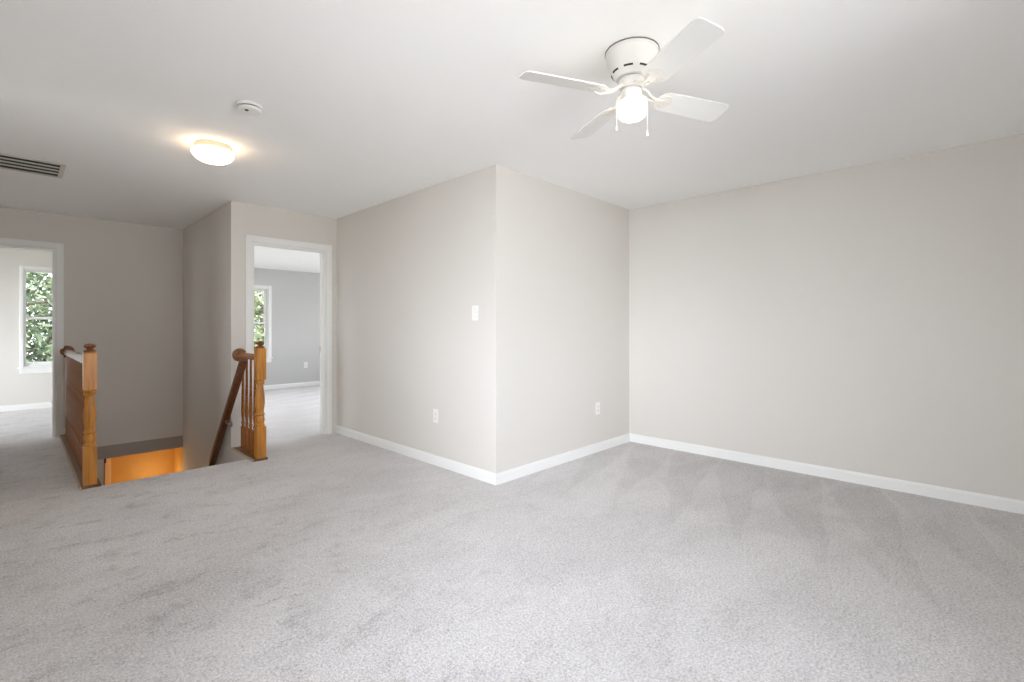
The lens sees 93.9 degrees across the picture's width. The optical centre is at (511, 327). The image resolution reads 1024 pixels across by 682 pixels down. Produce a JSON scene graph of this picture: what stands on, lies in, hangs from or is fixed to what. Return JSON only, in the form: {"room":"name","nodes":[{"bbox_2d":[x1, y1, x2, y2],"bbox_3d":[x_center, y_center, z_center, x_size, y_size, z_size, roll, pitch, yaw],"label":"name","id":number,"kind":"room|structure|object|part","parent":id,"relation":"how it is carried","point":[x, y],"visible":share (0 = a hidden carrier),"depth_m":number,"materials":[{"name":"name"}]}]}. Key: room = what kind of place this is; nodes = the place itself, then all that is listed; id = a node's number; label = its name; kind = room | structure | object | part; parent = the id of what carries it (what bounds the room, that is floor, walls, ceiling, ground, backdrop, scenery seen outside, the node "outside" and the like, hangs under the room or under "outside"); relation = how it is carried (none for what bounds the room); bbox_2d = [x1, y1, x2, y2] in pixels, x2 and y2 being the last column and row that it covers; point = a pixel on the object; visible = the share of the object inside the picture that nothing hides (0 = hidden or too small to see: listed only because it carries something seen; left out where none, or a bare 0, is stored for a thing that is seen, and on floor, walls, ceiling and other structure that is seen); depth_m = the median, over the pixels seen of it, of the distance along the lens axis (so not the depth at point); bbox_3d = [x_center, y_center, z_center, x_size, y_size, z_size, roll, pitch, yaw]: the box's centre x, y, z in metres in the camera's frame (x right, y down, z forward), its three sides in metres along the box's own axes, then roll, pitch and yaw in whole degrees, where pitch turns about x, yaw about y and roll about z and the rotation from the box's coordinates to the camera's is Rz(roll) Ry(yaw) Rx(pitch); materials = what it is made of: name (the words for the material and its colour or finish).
{"room":"upstairs loft","nodes":[
{"label":"upstairs loft","id":0,"kind":"room"},
{"bbox_2d":[0,247,51,405],"bbox_3d":[-7.739,-0.027,6.417,0.120,2.440,4.456,0,0,44],"label":"wall","id":1,"kind":"structure","parent":0,"point":[16,388],"depth_m":6.91,"materials":[{"name":"beige paint"}]},
{"bbox_2d":[0,402,51,411],"bbox_3d":[-7.691,1.151,6.370,0.014,0.084,4.456,0,0,44],"label":"baseboard","id":2,"kind":"structure","parent":1,"relation":"attached to","point":[43,404],"depth_m":6.98,"materials":[{"name":"white paint"}]},
{"bbox_2d":[17,266,51,373],"bbox_3d":[-6.909,-0.117,7.243,0.165,1.570,0.802,0,0,44],"label":"window","id":3,"kind":"structure","parent":1,"relation":"in","point":[24,367],"depth_m":6.99,"materials":[{"name":"white paint"}]},
{"bbox_3d":[-6.877,0.621,7.211,0.075,0.095,0.802,0,0,44],"label":"sill","id":4,"kind":"part","parent":3,"relation":"part of","materials":[{"name":"white paint"}]},
{"bbox_3d":[-6.932,-0.486,7.265,0.030,0.720,0.666,0,0,44],"label":"sash","id":5,"kind":"part","parent":3,"relation":"part of","materials":[{"name":"white paint"}]},
{"bbox_3d":[-6.907,0.200,7.241,0.030,0.724,0.666,0,0,44],"label":"sash","id":6,"kind":"part","parent":3,"relation":"part of","materials":[{"name":"white paint"}]},
{"bbox_2d":[0,207,182,485],"bbox_3d":[-5.236,1.323,5.421,0.655,5.140,2.646,0,0,44],"label":"wall","id":7,"kind":"structure","parent":0,"point":[123,281],"depth_m":5.66,"materials":[{"name":"beige paint"}]},
{"bbox_2d":[0,238,63,436],"bbox_3d":[-5.283,0.134,4.988,0.162,2.119,0.886,0,0,44],"label":"door frame","id":8,"kind":"structure","parent":7,"relation":"in","point":[58,253],"depth_m":5.22,"materials":[{"name":"white paint"}]},
{"bbox_2d":[104,458,110,484],"bbox_3d":[-4.989,2.694,5.896,0.107,2.398,0.066,0,0,44],"label":"trim","id":9,"kind":"structure","parent":7,"relation":"attached to","point":[107,462],"depth_m":5.87,"materials":[{"name":"brown wood"}]},
{"bbox_2d":[97,435,182,459],"bbox_3d":[-4.594,1.432,5.691,0.132,0.147,1.116,0,0,44],"label":"trim","id":10,"kind":"structure","parent":7,"relation":"attached to","point":[116,450],"depth_m":5.73,"materials":[{"name":"beige paint"}]},
{"bbox_2d":[183,203,246,470],"bbox_3d":[-3.139,1.323,5.147,2.980,5.140,0.123,0,0,44],"label":"wall","id":11,"kind":"structure","parent":0,"point":[204,240],"depth_m":5.39,"materials":[{"name":"beige paint"}]},
{"bbox_2d":[207,357,247,466],"bbox_3d":[-2.964,1.172,4.838,1.654,1.823,0.083,0,0,44],"label":"wall handrail","id":12,"kind":"object","parent":11,"relation":"attached to","point":[242,363],"visible":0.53,"depth_m":4.55,"materials":[{"name":"brown wood"}]},
{"bbox_2d":[227,201,336,448],"bbox_3d":[-2.379,-0.027,5.163,0.120,2.440,1.197,0,0,44],"label":"wall","id":13,"kind":"structure","parent":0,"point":[243,219],"depth_m":4.78,"materials":[{"name":"beige paint"}]},
{"bbox_2d":[246,235,331,433],"bbox_3d":[-2.398,0.132,5.143,0.162,2.123,0.886,0,0,44],"label":"door frame","id":14,"kind":"structure","parent":13,"relation":"attached to","point":[251,241],"depth_m":5.37,"materials":[{"name":"white paint"}]},
{"bbox_2d":[254,268,319,385],"bbox_3d":[-4.620,0.026,9.465,0.120,2.335,4.024,0,0,44],"label":"wall","id":15,"kind":"structure","parent":0,"point":[295,294],"depth_m":9.60,"materials":[{"name":"grey paint"}]},
{"bbox_2d":[254,285,272,361],"bbox_3d":[-5.007,-0.073,9.032,0.165,1.483,0.891,0,0,44],"label":"window","id":16,"kind":"structure","parent":15,"relation":"in","point":[267,290],"depth_m":9.27,"materials":[{"name":"white paint"}]},
{"bbox_3d":[-5.030,-0.408,9.055,0.030,0.668,0.705,0,0,44],"label":"sash","id":17,"kind":"part","parent":16,"relation":"part of","materials":[{"name":"white paint"}]},
{"bbox_3d":[-5.005,0.226,9.030,0.030,0.671,0.705,0,0,44],"label":"sash","id":18,"kind":"part","parent":16,"relation":"part of","materials":[{"name":"white paint"}]},
{"bbox_3d":[-5.023,-0.092,9.048,0.120,1.330,0.735,0,0,44],"label":"frame","id":19,"kind":"part","parent":16,"relation":"part of","materials":[{"name":"white paint"}]},
{"bbox_2d":[256,381,319,389],"bbox_3d":[-4.571,1.151,9.418,0.014,0.084,4.024,0,0,44],"label":"baseboard","id":20,"kind":"structure","parent":15,"relation":"attached to","point":[289,385],"depth_m":9.56,"materials":[{"name":"white paint"}]},
{"bbox_2d":[254,246,319,272],"bbox_3d":[-3.009,-1.194,7.906,4.602,0.105,4.024,0,0,44],"label":"ceiling","id":21,"kind":"structure","parent":0,"point":[264,257],"depth_m":8.11,"materials":[{"name":"paint"}]},
{"bbox_2d":[335,168,495,484],"bbox_3d":[-1.026,-0.027,4.593,2.618,2.440,0.134,0,0,44],"label":"wall","id":22,"kind":"structure","parent":0,"point":[411,267],"depth_m":4.36,"materials":[{"name":"beige paint"}]},
{"bbox_2d":[433,409,438,422],"bbox_3d":[-0.663,0.765,4.161,0.072,0.118,0.008,0,0,44],"label":"wall outlet","id":23,"kind":"object","parent":22,"relation":"attached to","point":[435,411],"visible":1,"depth_m":4.15,"materials":[{"name":"white plastic"}]},
{"bbox_2d":[472,306,477,320],"bbox_3d":[-0.297,-0.118,3.801,0.072,0.118,0.018,0,0,44],"label":"light switch","id":24,"kind":"object","parent":22,"relation":"attached to","point":[474,308],"visible":1,"depth_m":3.80,"materials":[{"name":"white plastic"}]},
{"bbox_2d":[0,385,1023,681],"bbox_3d":[-2.453,1.323,4.183,10.824,0.260,8.600,0,0,44],"label":"floor","id":25,"kind":"structure","parent":0,"point":[334,557],"depth_m":2.29,"materials":[{"name":"carpet"}]},
{"bbox_2d":[59,344,100,489],"bbox_3d":[-4.024,0.655,4.421,2.476,1.076,0.132,0,0,44],"label":"stair railing","id":26,"kind":"object","parent":25,"relation":"on","point":[79,444],"visible":1,"depth_m":3.83,"materials":[{"name":"brown wood"}]},
{"bbox_3d":[-4.050,0.254,4.446,2.365,0.064,0.064,0,0,44],"label":"handrail","id":27,"kind":"part","parent":26,"relation":"part of","materials":[{"name":"brown wood"}]},
{"bbox_3d":[-3.172,0.688,3.596,0.080,1.010,0.080,0,0,44],"label":"newel post","id":28,"kind":"part","parent":26,"relation":"part of","materials":[{"name":"brown wood"}]},
{"bbox_2d":[231,341,267,461],"bbox_3d":[-2.478,0.655,4.521,0.629,1.076,0.142,0,0,44],"label":"stair railing","id":29,"kind":"object","parent":25,"relation":"on","point":[253,442],"visible":0.96,"depth_m":4.38,"materials":[{"name":"brown wood"}]},
{"bbox_3d":[-2.500,0.268,4.549,0.520,0.052,0.064,0,0,44],"label":"handrail","id":30,"kind":"part","parent":29,"relation":"part of","materials":[{"name":"brown wood"}]},
{"bbox_3d":[-2.284,0.688,4.340,0.080,1.010,0.080,0,0,44],"label":"newel post","id":31,"kind":"part","parent":29,"relation":"part of","materials":[{"name":"brown wood"}]},
{"bbox_2d":[0,0,1023,228],"bbox_3d":[-1.136,-1.297,3.560,8.065,0.100,5.676,0,0,44],"label":"ceiling","id":32,"kind":"structure","parent":0,"point":[365,104],"depth_m":2.52,"materials":[{"name":"paint"}]},
{"bbox_2d":[0,153,65,178],"bbox_3d":[-3.835,-1.242,3.529,0.460,0.010,0.778,0,0,44],"label":"ceiling vent","id":33,"kind":"object","parent":32,"relation":"in","point":[8,162],"visible":1,"depth_m":3.68,"materials":[{"name":"white metal"}]},
{"bbox_2d":[191,139,233,164],"bbox_3d":[-2.044,-1.187,3.273,0.254,0.118,0.254,0,0,44],"label":"ceiling lamp","id":34,"kind":"object","parent":32,"relation":"attached to","point":[213,152],"visible":1,"depth_m":3.20,"materials":[{"name":"white glass"}]},
{"bbox_2d":[237,100,262,115],"bbox_3d":[-1.467,-1.225,2.680,0.128,0.042,0.128,0,0,44],"label":"smoke detector","id":35,"kind":"object","parent":32,"relation":"attached to","point":[247,107],"visible":1,"depth_m":2.65,"materials":[{"name":"white plastic"}]},
{"bbox_3d":[-1.467,-1.239,2.680,0.128,0.014,0.128,0,0,44],"label":"plate","id":36,"kind":"part","parent":35,"relation":"part of","materials":[{"name":"white plastic"}]},
{"bbox_2d":[519,17,728,139],"bbox_3d":[0.534,-1.058,2.170,0.802,0.378,0.842,0,0,26],"label":"ceiling fan","id":37,"kind":"object","parent":32,"relation":"hanging from","point":[631,62],"visible":1,"depth_m":2.09,"materials":[{"name":"white metal"}]},
{"bbox_3d":[0.224,-1.057,2.057,0.387,0.037,0.126,0,0,-19],"label":"blade","id":38,"kind":"part","parent":37,"relation":"part of","materials":[{"name":"white laminate"}]},
{"bbox_3d":[0.433,-1.057,2.485,0.126,0.037,0.387,0,0,-19],"label":"blade","id":39,"kind":"part","parent":37,"relation":"part of","materials":[{"name":"white laminate"}]},
{"bbox_3d":[0.542,-0.980,2.167,0.136,0.080,0.136,0,0,44],"label":"light globe","id":40,"kind":"part","parent":37,"relation":"part of","materials":[{"name":"white glass"}]},
{"bbox_3d":[0.601,-0.970,2.167,0.026,0.162,0.002,0,0,0],"label":"pull chain","id":41,"kind":"part","parent":37,"relation":"part of","materials":[{"name":"white plastic"}]},
{"bbox_3d":[0.640,-1.057,1.845,0.126,0.037,0.387,0,0,-17],"label":"blade","id":42,"kind":"part","parent":37,"relation":"part of","materials":[{"name":"white laminate"}]},
{"bbox_3d":[0.855,-1.057,2.292,0.387,0.037,0.126,0,0,-22],"label":"blade","id":43,"kind":"part","parent":37,"relation":"part of","materials":[{"name":"white laminate"}]},
{"bbox_2d":[485,164,628,472],"bbox_3d":[0.513,-0.027,4.388,0.120,2.440,1.953,0,0,44],"label":"wall","id":44,"kind":"structure","parent":0,"point":[557,257],"depth_m":4.10,"materials":[{"name":"beige paint"}]},
{"bbox_2d":[495,433,629,484],"bbox_3d":[0.552,1.151,4.331,0.014,0.084,1.953,0,0,44],"label":"baseboard","id":45,"kind":"structure","parent":44,"relation":"attached to","point":[514,473],"depth_m":4.16,"materials":[{"name":"white paint"}]},
{"bbox_2d":[596,402,599,414],"bbox_3d":[0.829,0.777,4.621,0.008,0.118,0.072,0,0,44],"label":"wall outlet","id":46,"kind":"object","parent":44,"relation":"attached to","point":[597,403],"visible":1,"depth_m":4.62,"materials":[{"name":"white plastic"}]},
{"bbox_2d":[629,133,1023,500],"bbox_3d":[2.442,-0.027,3.963,3.483,2.440,0.120,0,0,44],"label":"wall","id":47,"kind":"structure","parent":0,"point":[868,318],"depth_m":3.73,"materials":[{"name":"beige paint"}]},
{"bbox_2d":[629,433,1023,514],"bbox_3d":[2.396,1.151,3.915,3.243,0.084,0.014,0,0,44],"label":"baseboard","id":48,"kind":"structure","parent":47,"relation":"attached to","point":[955,495],"depth_m":3.69,"materials":[{"name":"white paint"}]},
{"bbox_3d":[-16.038,4.443,29.441,56.000,0.100,100.000,0,0,44],"label":"ground","id":49,"kind":"structure","parent":0,"visible":0},
{"bbox_2d":[26,272,51,361],"bbox_3d":[-11.065,0.574,10.650,5.024,7.645,5.139,0,0,28],"label":"tree","id":50,"kind":"object","parent":49,"relation":"on","point":[39,354],"visible":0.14,"depth_m":11.05,"materials":[{"name":"green plant"}]},
{"bbox_2d":[26,272,51,360],"bbox_3d":[-13.454,0.181,15.519,6.257,8.430,5.125,0,0,-16],"label":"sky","id":51,"kind":"structure","parent":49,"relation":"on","point":[48,284],"depth_m":14.79,"materials":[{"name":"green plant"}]},
{"bbox_2d":[254,291,261,341],"bbox_3d":[-10.748,1.013,21.883,5.511,6.769,6.151,0,0,44],"label":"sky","id":52,"kind":"structure","parent":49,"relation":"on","point":[256,291],"depth_m":21.47,"materials":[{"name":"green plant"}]},
{"bbox_2d":[254,291,263,347],"bbox_3d":[-8.072,0.551,15.681,4.589,7.692,5.223,0,0,38],"label":"tree","id":53,"kind":"object","parent":49,"relation":"on","point":[257,311],"visible":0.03,"depth_m":14.93,"materials":[{"name":"green plant"}]}
]}

